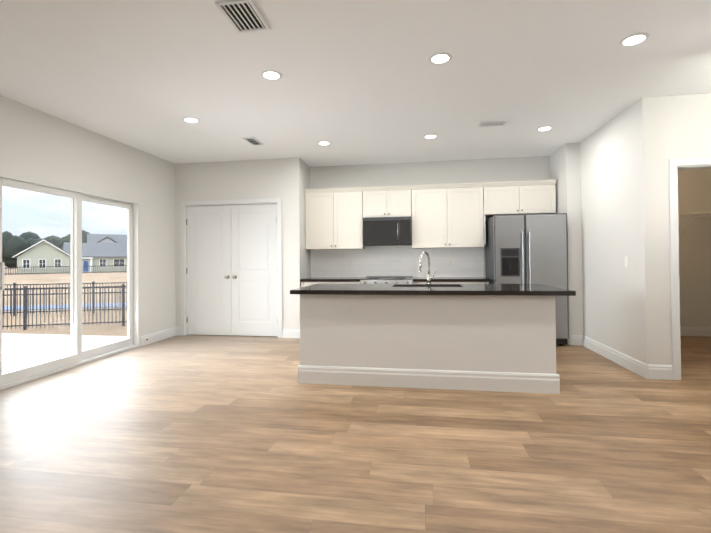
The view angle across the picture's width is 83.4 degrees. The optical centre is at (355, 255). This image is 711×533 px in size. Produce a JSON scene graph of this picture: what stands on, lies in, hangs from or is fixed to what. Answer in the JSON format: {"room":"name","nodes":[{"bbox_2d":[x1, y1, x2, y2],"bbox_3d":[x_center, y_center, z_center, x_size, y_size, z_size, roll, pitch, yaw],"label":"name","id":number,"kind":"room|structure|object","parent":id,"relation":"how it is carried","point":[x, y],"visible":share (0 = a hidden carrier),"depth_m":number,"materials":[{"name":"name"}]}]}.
{"room":"kitchen","nodes":[
{"label":"kitchen","id":0,"kind":"room"},
{"bbox_2d":[0,95,175,335],"bbox_3d":[-3.122,-0.106,5.493,0.150,2.760,3.710,-1,-1,9],"label":"wall","id":1,"kind":"structure","parent":0,"point":[38,144],"depth_m":5.14,"materials":[{"name":"paint"}]},
{"bbox_2d":[0,172,140,389],"bbox_3d":[-3.228,0.246,4.630,0.175,2.038,1.976,-1,-1,9],"label":"sliding glass door","id":2,"kind":"structure","parent":1,"relation":"attached to","point":[78,356],"depth_m":4.61,"materials":[{"name":"glass"}]},
{"bbox_2d":[141,327,177,345],"bbox_3d":[-2.937,1.209,5.998,0.030,0.138,0.828,-1,-1,9],"label":"baseboard","id":3,"kind":"structure","parent":1,"relation":"attached to","point":[167,333],"depth_m":5.98,"materials":[{"name":"paint"}]},
{"bbox_2d":[175,158,301,328],"bbox_3d":[-1.866,-0.108,6.321,2.070,2.760,0.120,-1,-1,9],"label":"wall","id":4,"kind":"structure","parent":0,"point":[240,179],"depth_m":6.21,"materials":[{"name":"paint"}]},
{"bbox_2d":[180,198,281,337],"bbox_3d":[-1.957,0.197,6.323,1.691,2.153,0.137,-1,-1,9],"label":"door frame","id":5,"kind":"structure","parent":4,"relation":"attached to","point":[183,204],"depth_m":6.31,"materials":[{"name":"paint"}]},
{"bbox_2d":[186,204,277,335],"bbox_3d":[-1.962,0.232,6.285,1.545,2.057,0.105,-1,-1,9],"label":"closet doors","id":6,"kind":"structure","parent":4,"relation":"in","point":[231,270],"depth_m":6.30,"materials":[{"name":"paint"}]},
{"bbox_2d":[282,329,299,337],"bbox_3d":[-0.972,1.193,6.107,0.296,0.138,0.036,-1,-1,9],"label":"baseboard","id":7,"kind":"structure","parent":4,"relation":"attached to","point":[286,333],"depth_m":6.09,"materials":[{"name":"paint"}]},
{"bbox_2d":[301,160,310,278],"bbox_3d":[-0.845,-0.114,6.539,0.120,2.760,0.630,-1,-1,9],"label":"wall","id":8,"kind":"structure","parent":0,"point":[306,253],"depth_m":6.39,"materials":[{"name":"paint"}]},
{"bbox_2d":[0,334,710,532],"bbox_3d":[0.839,1.248,1.812,9.100,0.100,9.810,-1,-1,9],"label":"floor","id":9,"kind":"structure","parent":0,"point":[191,433],"depth_m":2.49,"materials":[{"name":"brown wood"}]},
{"bbox_2d":[300,277,364,286],"bbox_3d":[-0.335,0.829,6.331,0.927,0.860,0.598,-1,-1,9],"label":"base cabinet","id":10,"kind":"object","parent":9,"relation":"on","point":[303,283],"depth_m":6.04,"materials":[{"name":"wood"}]},
{"bbox_2d":[300,277,363,280],"bbox_3d":[-0.341,0.379,6.319,0.927,0.039,0.634,-1,-1,9],"label":"countertop","id":11,"kind":"structure","parent":10,"relation":"on","point":[311,278],"depth_m":6.07,"materials":[{"name":"black stone"}]},
{"bbox_2d":[360,276,412,283],"bbox_3d":[0.497,0.790,6.133,0.766,0.920,0.681,-1,-1,9],"label":"range","id":12,"kind":"object","parent":9,"relation":"on","point":[387,280],"visible":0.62,"depth_m":5.91,"materials":[{"name":"silver metal"}]},
{"bbox_2d":[297,295,561,393],"bbox_3d":[0.683,0.794,4.146,2.370,0.862,0.962,-1,-1,9],"label":"kitchen island","id":13,"kind":"object","parent":9,"relation":"on","point":[481,337],"depth_m":3.67,"materials":[{"name":"paint"}]},
{"bbox_2d":[290,283,575,294],"bbox_3d":[0.712,0.343,4.135,2.540,0.040,1.050,-1,-1,9],"label":"island countertop","id":14,"kind":"structure","parent":13,"relation":"on","point":[428,288],"depth_m":3.77,"materials":[{"name":"black stone"}]},
{"bbox_2d":[413,281,490,283],"bbox_3d":[1.423,0.811,6.052,1.077,0.860,0.598,-1,-1,9],"label":"base cabinet","id":15,"kind":"object","parent":9,"relation":"on","point":[414,282],"depth_m":5.74,"materials":[{"name":"wood"}]},
{"bbox_2d":[413,277,490,280],"bbox_3d":[1.422,0.360,6.039,1.087,0.039,0.634,-1,-1,9],"label":"countertop","id":16,"kind":"structure","parent":15,"relation":"on","point":[414,278],"depth_m":5.79,"materials":[{"name":"black stone"}]},
{"bbox_2d":[485,213,568,344],"bbox_3d":[2.429,0.337,5.747,0.935,1.785,0.856,-1,-1,9],"label":"fridge","id":17,"kind":"object","parent":9,"relation":"on","point":[526,249],"visible":0.5,"depth_m":5.40,"materials":[{"name":"silver metal"}]},
{"bbox_2d":[0,0,710,166],"bbox_3d":[0.814,-1.611,1.844,9.100,0.100,9.810,-1,-1,9],"label":"ceiling","id":18,"kind":"structure","parent":0,"point":[360,82],"depth_m":3.35,"materials":[{"name":"paint"}]},
{"bbox_2d":[182,117,199,122],"bbox_3d":[-1.830,-1.506,4.446,0.183,0.006,0.183,0,-1,-36],"label":"recessed light","id":19,"kind":"object","parent":18,"relation":"in","point":[188,119],"depth_m":4.42,"materials":[{"name":"paint"}]},
{"bbox_2d":[215,0,269,32],"bbox_3d":[-0.716,-1.534,2.568,0.230,0.011,0.320,-1,-1,9],"label":"ceiling vent","id":20,"kind":"object","parent":18,"relation":"in","point":[243,16],"depth_m":2.55,"materials":[{"name":"metal"}]},
{"bbox_2d":[242,137,263,145],"bbox_3d":[-1.346,-1.498,5.260,0.160,0.011,0.320,-1,-1,9],"label":"ceiling vent","id":21,"kind":"object","parent":18,"relation":"in","point":[253,141],"depth_m":5.25,"materials":[{"name":"metal"}]},
{"bbox_2d":[261,70,282,79],"bbox_3d":[-0.712,-1.527,3.387,0.183,0.006,0.183,0,-1,-36],"label":"recessed light","id":22,"kind":"object","parent":18,"relation":"in","point":[268,74],"depth_m":3.37,"materials":[{"name":"paint"}]},
{"bbox_2d":[318,141,330,144],"bbox_3d":[-0.418,-1.507,5.366,0.183,0.006,0.183,0,-1,-36],"label":"recessed light","id":23,"kind":"object","parent":18,"relation":"in","point":[321,142],"depth_m":5.35,"materials":[{"name":"paint"}]},
{"bbox_2d":[423,134,437,138],"bbox_3d":[0.960,-1.522,5.116,0.183,0.006,0.183,0,-1,-36],"label":"recessed light","id":24,"kind":"object","parent":18,"relation":"in","point":[428,136],"depth_m":5.10,"materials":[{"name":"paint"}]},
{"bbox_2d":[428,52,451,63],"bbox_3d":[0.664,-1.542,3.128,0.183,0.006,0.183,0,-1,-36],"label":"recessed light","id":25,"kind":"object","parent":18,"relation":"in","point":[445,57],"depth_m":3.12,"materials":[{"name":"paint"}]},
{"bbox_2d":[477,119,507,126],"bbox_3d":[1.587,-1.530,4.632,0.310,0.011,0.180,-1,-1,9],"label":"ceiling vent","id":26,"kind":"object","parent":18,"relation":"in","point":[493,122],"depth_m":4.62,"materials":[{"name":"metal"}]},
{"bbox_2d":[536,126,552,130],"bbox_3d":[2.294,-1.536,4.844,0.183,0.006,0.183,0,-1,-36],"label":"recessed light","id":27,"kind":"object","parent":18,"relation":"in","point":[544,128],"depth_m":4.83,"materials":[{"name":"paint"}]},
{"bbox_2d":[619,32,649,45],"bbox_3d":[2.013,-1.556,2.883,0.183,0.006,0.183,0,-1,-36],"label":"recessed light","id":28,"kind":"object","parent":18,"relation":"in","point":[636,38],"depth_m":2.87,"materials":[{"name":"paint"}]},
{"bbox_2d":[310,156,550,277],"bbox_3d":[1.136,-0.132,6.482,3.810,2.760,0.120,-1,-1,9],"label":"wall","id":29,"kind":"structure","parent":0,"point":[473,170],"depth_m":6.41,"materials":[{"name":"paint"}]},
{"bbox_2d":[305,187,364,249],"bbox_3d":[-0.322,-0.559,6.484,0.925,0.920,0.318,-1,-1,9],"label":"upper cabinet","id":30,"kind":"object","parent":29,"relation":"attached to","point":[333,219],"depth_m":6.33,"materials":[{"name":"paint"}]},
{"bbox_2d":[364,187,411,218],"bbox_3d":[0.510,-0.810,6.354,0.752,0.435,0.318,-1,-1,9],"label":"upper cabinet","id":31,"kind":"object","parent":29,"relation":"attached to","point":[378,201],"depth_m":6.20,"materials":[{"name":"paint"}]},
{"bbox_2d":[363,216,411,245],"bbox_3d":[0.505,-0.372,6.293,0.743,0.428,0.431,-1,-1,9],"label":"microwave","id":32,"kind":"object","parent":31,"relation":"attached to","point":[387,231],"visible":1,"depth_m":6.12,"materials":[{"name":"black metal"}]},
{"bbox_2d":[311,219,483,276],"bbox_3d":[0.633,-0.107,6.496,2.809,1.000,0.008,-1,-1,9],"label":"backsplash","id":33,"kind":"structure","parent":29,"relation":"attached to","point":[388,261],"depth_m":6.48,"materials":[{"name":"tile"}]},
{"bbox_2d":[347,260,351,266],"bbox_3d":[-0.103,0.130,6.602,0.075,0.118,0.008,-1,-1,9],"label":"outlet","id":34,"kind":"object","parent":33,"relation":"attached to","point":[349,263],"visible":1,"depth_m":6.60,"materials":[{"name":"plastic"}]},
{"bbox_2d":[412,183,483,248],"bbox_3d":[1.414,-0.577,6.208,1.064,0.920,0.318,-1,-1,9],"label":"upper cabinet","id":35,"kind":"object","parent":29,"relation":"attached to","point":[450,215],"depth_m":6.05,"materials":[{"name":"paint"}]},
{"bbox_2d":[484,183,555,218],"bbox_3d":[2.442,-0.830,6.047,1.008,0.435,0.318,-1,-1,9],"label":"upper cabinet","id":36,"kind":"object","parent":29,"relation":"attached to","point":[499,198],"depth_m":5.89,"materials":[{"name":"paint"}]},
{"bbox_2d":[550,143,582,334],"bbox_3d":[3.128,-0.155,5.927,0.300,2.760,0.990,-1,-1,9],"label":"wall","id":37,"kind":"structure","parent":0,"point":[565,163],"depth_m":5.45,"materials":[{"name":"paint"}]},
{"bbox_2d":[580,97,659,364],"bbox_3d":[3.019,-0.168,4.669,0.120,2.760,1.530,-1,-1,9],"label":"wall","id":38,"kind":"structure","parent":0,"point":[619,207],"depth_m":4.33,"materials":[{"name":"paint"}]},
{"bbox_2d":[581,335,649,378],"bbox_3d":[2.962,1.143,4.657,0.016,0.138,1.546,-1,-1,9],"label":"baseboard","id":39,"kind":"structure","parent":38,"relation":"attached to","point":[640,368],"depth_m":4.45,"materials":[{"name":"paint"}]},
{"bbox_2d":[625,256,628,266],"bbox_3d":[2.891,0.068,4.257,0.008,0.120,0.080,-1,-1,9],"label":"light switch","id":40,"kind":"object","parent":38,"relation":"attached to","point":[626,261],"visible":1,"depth_m":4.24,"materials":[{"name":"plastic"}]},
{"bbox_2d":[656,93,710,364],"bbox_3d":[3.437,-0.181,3.889,0.950,2.760,0.120,-1,-1,9],"label":"wall","id":41,"kind":"structure","parent":0,"point":[665,131],"depth_m":3.89,"materials":[{"name":"paint"}]},
{"bbox_2d":[669,157,710,379],"bbox_3d":[3.523,0.130,3.872,0.916,2.138,0.156,-1,-1,9],"label":"door frame","id":42,"kind":"structure","parent":41,"relation":"attached to","point":[675,165],"depth_m":3.86,"materials":[{"name":"paint"}]},
{"bbox_2d":[678,168,710,326],"bbox_3d":[4.713,-0.166,6.116,2.770,2.760,0.120,-1,-1,9],"label":"wall","id":43,"kind":"structure","parent":0,"point":[694,190],"depth_m":5.99,"materials":[{"name":"paint"}]},
{"bbox_2d":[680,211,710,233],"bbox_3d":[5.390,-0.478,5.746,1.054,0.309,0.404,-1,-1,9],"label":"shelf","id":44,"kind":"object","parent":43,"relation":"attached to","point":[702,212],"visible":1,"depth_m":5.77,"materials":[{"name":"plastic"}]},
{"bbox_2d":[680,327,710,336],"bbox_3d":[4.654,1.144,6.044,2.650,0.138,0.016,-1,-1,9],"label":"baseboard","id":45,"kind":"structure","parent":43,"relation":"attached to","point":[684,331],"depth_m":5.97,"materials":[{"name":"paint"}]},
{"label":"outside","id":46,"kind":"structure","parent":0,"visible":0},
{"bbox_2d":[2,266,126,335],"bbox_3d":[-144.374,4.261,123.923,316.100,0.280,320.000,-1,-1,9],"label":"ground","id":47,"kind":"structure","parent":46,"point":[118,328],"depth_m":17.16,"materials":[{"name":"beige sand"}]},
{"bbox_2d":[2,230,89,267],"bbox_3d":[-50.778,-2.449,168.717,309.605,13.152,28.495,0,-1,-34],"label":"tree","id":48,"kind":"object","parent":47,"relation":"on","point":[11,245],"depth_m":122.79,"materials":[{"name":"green plant"}]},
{"bbox_2d":[2,281,126,329],"bbox_3d":[-8.465,1.420,13.911,26.000,1.150,6.628,0,-1,-12],"label":"fence","id":49,"kind":"object","parent":47,"relation":"on","point":[26,309],"depth_m":10.97,"materials":[{"name":"metal"}]},
{"bbox_2d":[2,333,126,372],"bbox_3d":[-5.112,1.614,4.491,3.498,0.570,4.600,-1,-1,9],"label":"patio","id":50,"kind":"structure","parent":47,"relation":"on","point":[22,341],"depth_m":5.85,"materials":[{"name":"concrete"}]},
{"bbox_2d":[5,239,126,274],"bbox_3d":[-46.685,0.183,72.860,39.030,5.850,19.700,0,-1,-34],"label":"house","id":51,"kind":"structure","parent":47,"relation":"on","point":[31,266],"depth_m":68.75,"materials":[{"name":"beige paint"}]},
{"bbox_2d":[87,234,126,242],"bbox_3d":[-59.086,-0.910,99.481,13.000,8.650,11.300,0,-1,-34],"label":"house","id":52,"kind":"structure","parent":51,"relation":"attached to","point":[101,239],"depth_m":96.40,"materials":[{"name":"grey"}]}
]}

